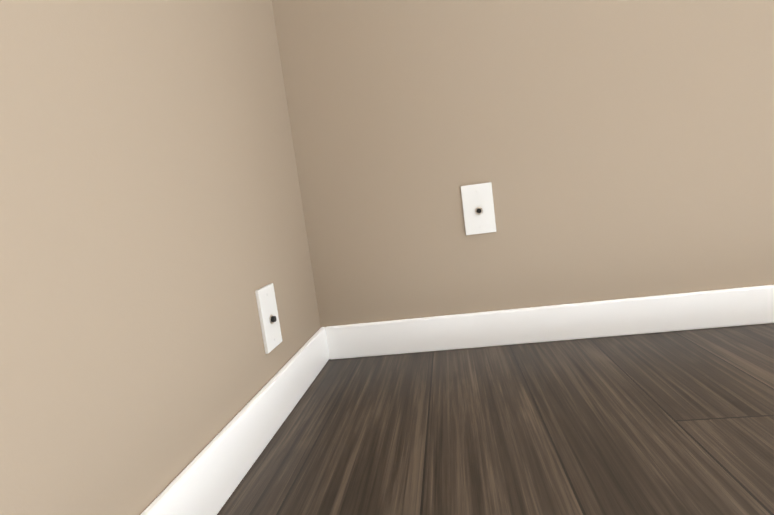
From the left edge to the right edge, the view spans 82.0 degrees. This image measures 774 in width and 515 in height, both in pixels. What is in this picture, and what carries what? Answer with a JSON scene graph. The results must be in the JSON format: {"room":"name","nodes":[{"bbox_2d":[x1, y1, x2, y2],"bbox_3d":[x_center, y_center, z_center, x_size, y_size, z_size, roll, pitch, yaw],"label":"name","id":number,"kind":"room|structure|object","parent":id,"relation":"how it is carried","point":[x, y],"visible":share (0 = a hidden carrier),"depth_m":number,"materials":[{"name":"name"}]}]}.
{"room":"empty room","nodes":[
{"label":"empty room","id":0,"kind":"room"},
{"bbox_2d":[0,0,320,514],"bbox_3d":[-0.578,-0.738,-0.489,0.140,2.440,3.050,-7,7,8],"label":"wall","id":1,"kind":"structure","parent":0,"point":[153,235],"depth_m":0.49,"materials":[{"name":"beige paint"}]},
{"bbox_2d":[140,327,329,514],"bbox_3d":[-0.351,0.413,-0.368,0.013,0.085,3.050,-7,7,8],"label":"baseboard","id":2,"kind":"structure","parent":1,"relation":"attached to","point":[207,480],"depth_m":0.65,"materials":[{"name":"white wood"}]},
{"bbox_2d":[255,283,281,353],"bbox_3d":[-0.213,0.110,0.820,0.014,0.115,0.070,-7,7,8],"label":"outlet","id":3,"kind":"object","parent":1,"relation":"attached to","point":[268,317],"visible":1,"depth_m":0.81,"materials":[{"name":"white plastic"}]},
{"bbox_2d":[217,323,773,514],"bbox_3d":[2.546,0.174,-0.776,6.160,0.100,3.330,-7,7,8],"label":"floor","id":4,"kind":"structure","parent":0,"point":[672,423],"depth_m":0.67,"materials":[{"name":"brown wood"}]},
{"bbox_2d":[272,0,773,326],"bbox_3d":[2.586,-1.283,0.650,6.160,2.440,0.140,-7,7,8],"label":"wall","id":5,"kind":"structure","parent":0,"point":[614,149],"depth_m":1.01,"materials":[{"name":"beige paint"}]},
{"bbox_2d":[461,182,495,234],"bbox_3d":[0.213,-0.112,1.034,0.070,0.115,0.014,-7,7,8],"label":"outlet","id":6,"kind":"object","parent":5,"relation":"attached to","point":[478,208],"visible":1,"depth_m":1.03,"materials":[{"name":"white plastic"}]},
{"bbox_2d":[325,285,773,359],"bbox_3d":[2.734,-0.114,0.706,5.867,0.085,0.013,-7,7,8],"label":"baseboard","id":7,"kind":"structure","parent":5,"relation":"attached to","point":[753,305],"depth_m":1.04,"materials":[{"name":"white wood"}]}
]}

